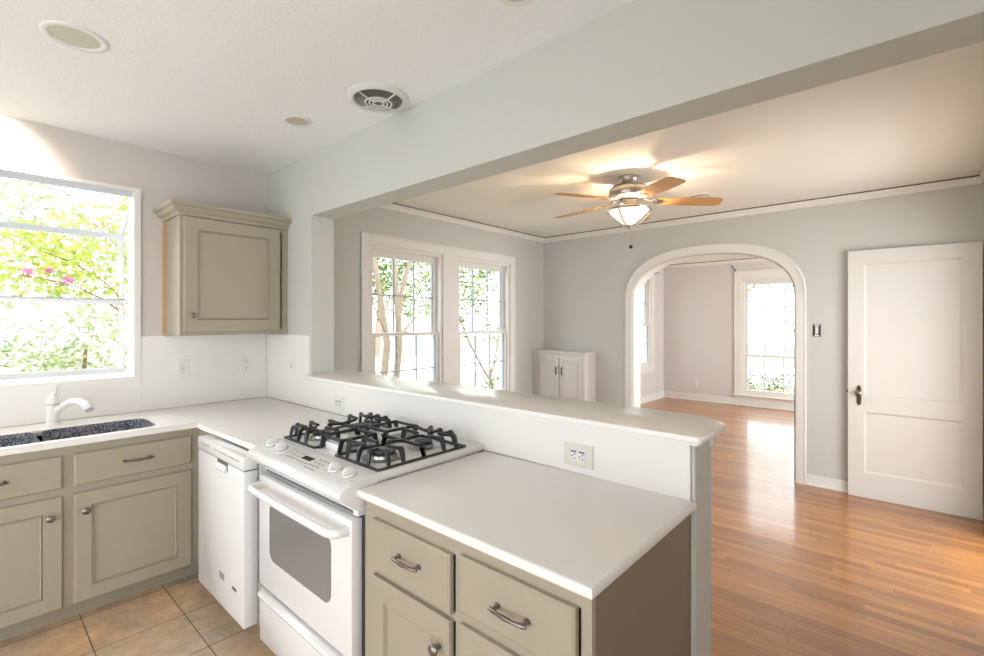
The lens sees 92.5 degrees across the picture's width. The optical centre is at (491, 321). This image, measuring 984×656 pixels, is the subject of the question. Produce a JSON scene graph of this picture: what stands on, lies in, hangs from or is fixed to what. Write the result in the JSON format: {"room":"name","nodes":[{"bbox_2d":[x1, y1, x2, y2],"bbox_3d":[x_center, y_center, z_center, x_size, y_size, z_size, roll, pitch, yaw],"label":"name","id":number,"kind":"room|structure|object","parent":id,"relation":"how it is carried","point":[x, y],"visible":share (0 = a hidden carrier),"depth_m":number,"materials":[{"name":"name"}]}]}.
{"room":"kitchen","nodes":[
{"label":"kitchen","id":0,"kind":"room"},
{"bbox_2d":[0,114,266,441],"bbox_3d":[-3.179,0.183,2.105,0.150,2.616,4.200,0,0,42],"label":"wall","id":1,"kind":"structure","parent":0,"point":[161,176],"depth_m":3.05,"materials":[{"name":"grey paint"}]},
{"bbox_2d":[0,165,140,387],"bbox_3d":[-2.895,-0.228,2.621,0.433,1.241,1.450,0,0,42],"label":"window","id":2,"kind":"structure","parent":1,"relation":"in","point":[132,219],"depth_m":3.00,"materials":[{"name":"white paint"}]},
{"bbox_2d":[0,295,126,300],"bbox_3d":[-2.950,-0.144,2.670,0.238,0.006,1.370,0,0,42],"label":"shelf","id":3,"kind":"object","parent":2,"relation":"attached to","point":[2,298],"depth_m":2.93,"materials":[{"name":"white glass"}]},
{"bbox_2d":[0,334,266,427],"bbox_3d":[-2.492,0.337,2.760,0.008,0.481,2.292,0,0,42],"label":"backsplash","id":4,"kind":"structure","parent":1,"relation":"attached to","point":[215,375],"depth_m":3.13,"materials":[{"name":"white laminate"}]},
{"bbox_2d":[177,359,189,377],"bbox_3d":[-2.091,0.319,3.196,0.014,0.118,0.072,0,0,42],"label":"light switch","id":5,"kind":"object","parent":1,"relation":"attached to","point":[183,366],"visible":1,"depth_m":3.20,"materials":[{"name":"white plastic"}]},
{"bbox_2d":[152,199,290,335],"bbox_3d":[-1.823,-0.321,3.215,0.402,0.820,0.733,0,0,42],"label":"upper cabinet","id":6,"kind":"object","parent":1,"relation":"attached to","point":[224,270],"visible":1,"depth_m":3.09,"materials":[{"name":"beige paint"}]},
{"bbox_2d":[240,356,250,372],"bbox_3d":[-1.829,0.319,3.496,0.009,0.118,0.072,0,0,42],"label":"wall outlet","id":7,"kind":"object","parent":1,"relation":"attached to","point":[245,362],"visible":1,"depth_m":3.49,"materials":[{"name":"white plastic"}]},
{"bbox_2d":[0,0,632,174],"bbox_3d":[-1.606,-1.185,0.623,4.370,0.120,4.370,0,0,42],"label":"ceiling","id":8,"kind":"structure","parent":0,"point":[214,81],"depth_m":2.03,"materials":[{"name":"white paint"}]},
{"bbox_2d":[39,20,109,52],"bbox_3d":[-1.650,-1.123,1.865,0.210,0.006,0.210,0,0,42],"label":"recessed light","id":9,"kind":"object","parent":8,"relation":"in","point":[72,36],"visible":1,"depth_m":1.86,"materials":[{"name":"white plastic"}]},
{"bbox_2d":[283,115,312,127],"bbox_3d":[-1.088,-1.123,2.647,0.156,0.006,0.156,0,0,42],"label":"recessed light","id":10,"kind":"object","parent":8,"relation":"in","point":[293,120],"visible":1,"depth_m":2.64,"materials":[{"name":"white plastic"}]},
{"bbox_2d":[347,82,408,112],"bbox_3d":[-0.571,-1.109,2.370,0.306,0.033,0.306,0,0,42],"label":"ceiling vent","id":11,"kind":"object","parent":8,"relation":"in","point":[370,96],"visible":1,"depth_m":2.33,"materials":[{"name":"white paint"}]},
{"bbox_2d":[500,0,532,5],"bbox_3d":[0.086,-1.123,1.607,0.140,0.006,0.140,0,0,42],"label":"recessed light","id":12,"kind":"object","parent":8,"relation":"in","point":[508,2],"visible":1,"depth_m":1.66,"materials":[{"name":"white plastic"}]},
{"bbox_2d":[0,397,983,655],"bbox_3d":[1.484,1.541,3.068,5.650,0.100,12.030,0,0,42],"label":"floor","id":13,"kind":"structure","parent":0,"point":[797,569],"depth_m":2.66,"materials":[{"name":"brown wood"}]},
{"bbox_2d":[0,428,214,641],"bbox_3d":[-2.200,1.049,2.446,0.822,0.884,1.190,0,0,42],"label":"base cabinet","id":14,"kind":"object","parent":13,"relation":"on","point":[84,527],"visible":0.97,"depth_m":2.38,"materials":[{"name":"beige paint"}]},
{"bbox_2d":[0,397,363,455],"bbox_3d":[-1.934,0.592,2.263,1.487,0.030,2.290,0,0,42],"label":"countertop","id":15,"kind":"structure","parent":14,"relation":"on","point":[247,423],"depth_m":2.71,"materials":[{"name":"white stone"}]},
{"bbox_2d":[44,384,93,426],"bbox_3d":[-2.326,0.461,2.601,0.298,0.233,0.072,0,0,8],"label":"faucet","id":16,"kind":"object","parent":15,"relation":"on","point":[54,407],"visible":1,"depth_m":2.59,"materials":[{"name":"white plastic"}]},
{"bbox_2d":[0,419,155,447],"bbox_3d":[-2.243,0.670,2.412,0.333,0.182,0.819,0,0,42],"label":"sink","id":17,"kind":"object","parent":15,"relation":"in","point":[84,430],"visible":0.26,"depth_m":2.60,"materials":[{"name":"grey stone"}]},
{"bbox_2d":[198,434,266,628],"bbox_3d":[-1.125,1.052,2.563,0.610,0.878,0.688,0,0,42],"label":"dishwasher","id":18,"kind":"object","parent":13,"relation":"on","point":[229,515],"visible":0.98,"depth_m":2.23,"materials":[{"name":"white metal"}]},
{"bbox_2d":[246,412,482,655],"bbox_3d":[-0.568,0.986,2.085,0.777,1.011,0.740,0,0,42],"label":"gas range","id":19,"kind":"object","parent":13,"relation":"on","point":[312,595],"visible":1,"depth_m":1.85,"materials":[{"name":"white metal"}]},
{"bbox_2d":[282,421,482,482],"bbox_3d":[-0.515,0.579,2.150,0.771,0.065,0.573,0,0,42],"label":"cooktop","id":20,"kind":"object","parent":19,"relation":"in","point":[380,471],"depth_m":1.95,"materials":[{"name":"white metal"}]},
{"bbox_2d":[366,501,690,655],"bbox_3d":[0.084,1.049,1.555,0.882,0.884,0.687,0,0,42],"label":"base cabinet","id":21,"kind":"object","parent":13,"relation":"on","point":[429,592],"visible":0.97,"depth_m":1.32,"materials":[{"name":"beige paint"}]},
{"bbox_2d":[357,451,695,599],"bbox_3d":[0.095,0.592,1.565,0.912,0.030,0.662,0,0,42],"label":"countertop","id":22,"kind":"structure","parent":21,"relation":"on","point":[577,533],"depth_m":1.43,"materials":[{"name":"white stone"}]},
{"bbox_2d":[532,349,596,401],"bbox_3d":[0.885,0.930,5.873,0.784,1.122,0.292,0,0,42],"label":"base cabinet","id":23,"kind":"object","parent":13,"relation":"on","point":[569,374],"visible":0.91,"depth_m":5.73,"materials":[{"name":"white paint"}]},
{"bbox_2d":[334,207,663,396],"bbox_3d":[0.902,0.192,6.602,0.150,2.598,7.614,0,0,42],"label":"wall","id":24,"kind":"structure","parent":0,"point":[529,254],"depth_m":5.09,"materials":[{"name":"grey paint"}]},
{"bbox_2d":[370,244,441,381],"bbox_3d":[-0.876,0.099,4.620,0.180,1.585,0.880,0,0,42],"label":"window","id":25,"kind":"structure","parent":24,"relation":"in","point":[435,260],"depth_m":4.70,"materials":[{"name":"white paint"}]},
{"bbox_2d":[360,232,515,391],"bbox_3d":[-0.434,0.106,4.960,0.070,1.789,2.201,0,0,42],"label":"trim","id":26,"kind":"structure","parent":24,"relation":"attached to","point":[450,255],"depth_m":4.91,"materials":[{"name":"white paint"}]},
{"bbox_2d":[379,203,543,242],"bbox_3d":[-0.430,-1.069,4.965,0.030,0.055,3.397,0,0,42],"label":"trim","id":27,"kind":"structure","parent":24,"relation":"attached to","point":[394,207],"depth_m":5.03,"materials":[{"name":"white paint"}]},
{"bbox_2d":[458,257,508,390],"bbox_3d":[-0.150,0.099,5.439,0.180,1.585,0.880,0,0,42],"label":"window","id":28,"kind":"structure","parent":24,"relation":"in","point":[502,268],"depth_m":5.66,"materials":[{"name":"white paint"}]},
{"bbox_2d":[640,278,650,366],"bbox_3d":[2.614,0.011,8.555,0.180,1.640,0.900,0,0,42],"label":"window","id":29,"kind":"structure","parent":24,"relation":"in","point":[646,303],"depth_m":8.82,"materials":[{"name":"white paint"}]},
{"bbox_2d":[640,274,655,373],"bbox_3d":[2.693,0.018,8.486,0.070,1.866,1.150,0,0,42],"label":"trim","id":30,"kind":"structure","parent":24,"relation":"attached to","point":[647,369],"depth_m":8.84,"materials":[{"name":"white paint"}]},
{"bbox_2d":[640,391,664,404],"bbox_3d":[2.108,1.429,7.827,0.030,0.125,3.881,0,0,42],"label":"baseboard","id":31,"kind":"structure","parent":24,"relation":"attached to","point":[658,395],"depth_m":8.82,"materials":[{"name":"white paint"}]},
{"bbox_2d":[267,0,983,655],"bbox_3d":[-0.190,0.173,2.371,4.270,2.636,0.166,0,0,42],"label":"wall","id":32,"kind":"structure","parent":0,"point":[640,67],"depth_m":1.73,"materials":[{"name":"grey paint"}]},
{"bbox_2d":[267,334,309,406],"bbox_3d":[-1.480,0.337,3.399,0.660,0.481,0.008,0,0,42],"label":"backsplash","id":33,"kind":"structure","parent":32,"relation":"attached to","point":[281,385],"depth_m":3.37,"materials":[{"name":"white tile"}]},
{"bbox_2d":[289,358,293,374],"bbox_3d":[-1.429,0.317,3.339,0.072,0.118,0.014,0,0,42],"label":"light switch","id":34,"kind":"object","parent":32,"relation":"attached to","point":[291,360],"visible":1,"depth_m":3.33,"materials":[{"name":"white plastic"}]},
{"bbox_2d":[334,396,343,410],"bbox_3d":[-0.950,0.509,2.914,0.118,0.078,0.010,0,0,42],"label":"wall outlet","id":35,"kind":"object","parent":32,"relation":"attached to","point":[338,402],"visible":1,"depth_m":2.90,"materials":[{"name":"white plastic"}]},
{"bbox_2d":[335,399,340,407],"bbox_3d":[-0.951,0.508,2.913,0.066,0.046,0.004,0,0,42],"label":"receptacle","id":36,"kind":"object","parent":35,"relation":"attached to","point":[337,401],"depth_m":2.91,"materials":[{"name":"white plastic"}]},
{"bbox_2d":[309,381,690,500],"bbox_3d":[-0.295,0.486,2.348,2.502,0.181,0.012,0,0,42],"label":"backsplash","id":37,"kind":"structure","parent":32,"relation":"attached to","point":[659,466],"depth_m":1.91,"materials":[{"name":"white laminate"}]},
{"bbox_2d":[564,442,593,469],"bbox_3d":[0.326,0.508,1.782,0.126,0.084,0.010,0,0,42],"label":"wall outlet","id":38,"kind":"object","parent":37,"relation":"attached to","point":[578,455],"visible":1,"depth_m":1.78,"materials":[{"name":"beige plastic"}]},
{"bbox_2d":[570,448,585,462],"bbox_3d":[0.325,0.507,1.781,0.066,0.046,0.004,0,0,42],"label":"receptacle","id":39,"kind":"object","parent":38,"relation":"attached to","point":[577,455],"depth_m":1.78,"materials":[{"name":"white plastic"}]},
{"bbox_2d":[305,369,724,445],"bbox_3d":[-0.397,0.380,2.654,3.140,0.031,0.375,0,0,42],"label":"bar ledge","id":40,"kind":"object","parent":32,"relation":"on","point":[676,427],"visible":0.88,"depth_m":1.99,"materials":[{"name":"white stone"}]},
{"bbox_2d":[709,437,714,446],"bbox_3d":[-0.172,0.412,2.457,2.502,0.034,0.046,0,0,42],"label":"trim","id":41,"kind":"structure","parent":32,"relation":"attached to","point":[712,441],"depth_m":1.62,"materials":[{"name":"white paint"}]},
{"bbox_2d":[395,41,983,264],"bbox_3d":[3.002,-1.187,4.727,5.681,0.160,7.634,0,0,42],"label":"ceiling","id":42,"kind":"structure","parent":0,"point":[921,120],"depth_m":3.18,"materials":[{"name":"white paint"}]},
{"bbox_2d":[554,174,722,248],"bbox_3d":[1.016,-0.832,3.645,1.251,0.548,1.302,0,0,42],"label":"ceiling fan","id":43,"kind":"object","parent":42,"relation":"hanging from","point":[629,191],"visible":1,"depth_m":3.52,"materials":[{"name":"brown wood"}]},
{"bbox_2d":[686,193,712,196],"bbox_3d":[1.870,-1.100,4.203,0.180,0.013,0.280,0,0,42],"label":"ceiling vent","id":44,"kind":"object","parent":42,"relation":"in","point":[701,194],"visible":0.36,"depth_m":4.12,"materials":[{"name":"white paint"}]},
{"bbox_2d":[664,261,780,397],"bbox_3d":[5.466,0.192,7.543,5.731,2.598,0.150,0,0,42],"label":"wall","id":45,"kind":"structure","parent":0,"point":[698,300],"depth_m":8.83,"materials":[{"name":"grey paint"}]},
{"bbox_2d":[664,258,769,268],"bbox_3d":[5.406,-1.069,7.475,5.431,0.055,0.030,0,0,42],"label":"trim","id":46,"kind":"structure","parent":45,"relation":"attached to","point":[754,259],"depth_m":8.62,"materials":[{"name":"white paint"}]},
{"bbox_2d":[664,391,793,410],"bbox_3d":[5.406,1.429,7.475,5.431,0.125,0.030,0,0,42],"label":"baseboard","id":47,"kind":"structure","parent":45,"relation":"attached to","point":[668,394],"depth_m":8.47,"materials":[{"name":"white paint"}]},
{"bbox_2d":[733,268,793,403],"bbox_3d":[4.793,0.238,8.019,1.260,2.266,0.070,0,0,42],"label":"trim","id":48,"kind":"structure","parent":45,"relation":"attached to","point":[739,276],"depth_m":8.36,"materials":[{"name":"white paint"}]},
{"bbox_2d":[742,277,793,398],"bbox_3d":[4.863,0.276,8.098,0.990,2.030,0.180,0,0,42],"label":"window","id":49,"kind":"structure","parent":45,"relation":"in","point":[785,280],"depth_m":8.25,"materials":[{"name":"white paint"}]},
{"bbox_2d":[544,184,983,505],"bbox_3d":[2.772,0.192,4.520,5.451,2.598,0.186,0,0,42],"label":"wall","id":50,"kind":"structure","parent":0,"point":[586,279],"depth_m":4.28,"materials":[{"name":"grey paint"}]},
{"bbox_2d":[625,243,805,484],"bbox_3d":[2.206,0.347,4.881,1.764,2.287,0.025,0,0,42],"label":"trim","id":51,"kind":"structure","parent":50,"relation":"attached to","point":[779,258],"depth_m":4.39,"materials":[{"name":"white paint"}]},
{"bbox_2d":[544,175,982,242],"bbox_3d":[2.192,-1.069,4.891,4.051,0.055,0.030,0,0,42],"label":"trim","id":52,"kind":"structure","parent":50,"relation":"attached to","point":[972,180],"depth_m":4.36,"materials":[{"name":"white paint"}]},
{"bbox_2d":[813,324,820,336],"bbox_3d":[2.926,0.082,4.246,0.060,0.112,0.020,0,0,42],"label":"light switch","id":53,"kind":"object","parent":50,"relation":"attached to","point":[816,327],"visible":1,"depth_m":4.25,"materials":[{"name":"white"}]},
{"bbox_2d":[806,474,983,519],"bbox_3d":[3.286,1.442,3.920,1.126,0.098,0.030,0,0,42],"label":"baseboard","id":54,"kind":"structure","parent":50,"relation":"attached to","point":[811,480],"depth_m":4.18,"materials":[{"name":"white paint"}]},
{"bbox_2d":[847,241,982,520],"bbox_3d":[3.354,0.444,3.782,0.816,2.090,0.098,0,0,42],"label":"door","id":55,"kind":"structure","parent":50,"relation":"in","point":[915,389],"depth_m":3.76,"materials":[{"name":"white paint"}]},
{"bbox_3d":[2.587,0.192,2.179,0.140,2.598,3.563,0,0,42],"label":"wall","id":56,"kind":"structure","parent":0,"visible":0},
{"bbox_2d":[979,166,983,183],"bbox_3d":[2.579,-1.069,2.297,0.030,0.055,3.397,0,0,42],"label":"trim","id":57,"kind":"structure","parent":56,"relation":"attached to","point":[981,175],"depth_m":3.48,"materials":[{"name":"white paint"}]},
{"label":"outside","id":58,"kind":"structure","parent":0,"visible":0},
{"bbox_2d":[0,335,793,393],"bbox_3d":[1.376,2.041,10.896,85.000,0.200,75.000,0,0,42],"label":"ground","id":59,"kind":"structure","parent":58,"point":[423,342],"depth_m":26.81,"materials":[{"name":"white"}]},
{"bbox_2d":[0,195,127,321],"bbox_3d":[-3.944,0.016,4.648,1.156,3.855,2.048,0,0,42],"label":"tree","id":60,"kind":"object","parent":59,"relation":"on","point":[51,265],"visible":0.41,"depth_m":4.43,"materials":[{"name":"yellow plant"}]},
{"bbox_2d":[0,294,127,373],"bbox_3d":[-5.290,0.724,6.122,1.517,2.441,3.433,0,0,36],"label":"shrub","id":61,"kind":"object","parent":59,"relation":"on","point":[55,362],"visible":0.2,"depth_m":5.94,"materials":[{"name":"green plant"}]},
{"bbox_2d":[0,177,127,339],"bbox_3d":[-8.333,-0.638,9.978,2.737,5.166,6.505,0,0,42],"label":"tree","id":62,"kind":"object","parent":59,"relation":"on","point":[11,205],"visible":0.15,"depth_m":9.41,"materials":[{"name":"green plant"}]},
{"bbox_2d":[373,257,429,376],"bbox_3d":[-2.035,-0.236,8.573,1.626,4.377,2.432,0,0,42],"label":"tree","id":63,"kind":"object","parent":59,"relation":"on","point":[398,301],"visible":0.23,"depth_m":8.22,"materials":[{"name":"green plant"}]},
{"bbox_2d":[373,259,497,355],"bbox_3d":[-4.951,-1.567,28.602,4.472,7.116,15.075,0,0,42],"label":"tree","id":64,"kind":"object","parent":59,"relation":"on","point":[378,329],"visible":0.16,"depth_m":28.73,"materials":[{"name":"green plant"}]},
{"bbox_2d":[459,268,498,388],"bbox_3d":[-0.306,0.019,10.052,1.214,3.854,2.289,0,0,42],"label":"tree","id":65,"kind":"object","parent":59,"relation":"on","point":[492,384],"visible":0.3,"depth_m":10.06,"materials":[{"name":"green plant"}]},
{"bbox_2d":[375,340,793,385],"bbox_3d":[11.851,1.936,1.606,57.000,0.010,75.000,0,0,42],"label":"road","id":66,"kind":"structure","parent":59,"relation":"on","point":[423,361],"depth_m":19.73,"materials":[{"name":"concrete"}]},
{"bbox_2d":[748,283,793,337],"bbox_3d":[8.246,-0.311,15.382,1.835,4.537,3.504,0,0,-40],"label":"tree","id":67,"kind":"object","parent":59,"relation":"on","point":[753,286],"visible":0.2,"depth_m":14.66,"materials":[{"name":"green plant"}]},
{"bbox_2d":[748,371,793,393],"bbox_3d":[5.551,1.489,9.733,4.852,0.956,0.766,0,0,42],"label":"hedge","id":68,"kind":"object","parent":59,"relation":"on","point":[754,375],"visible":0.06,"depth_m":9.58,"materials":[{"name":"green plant"}]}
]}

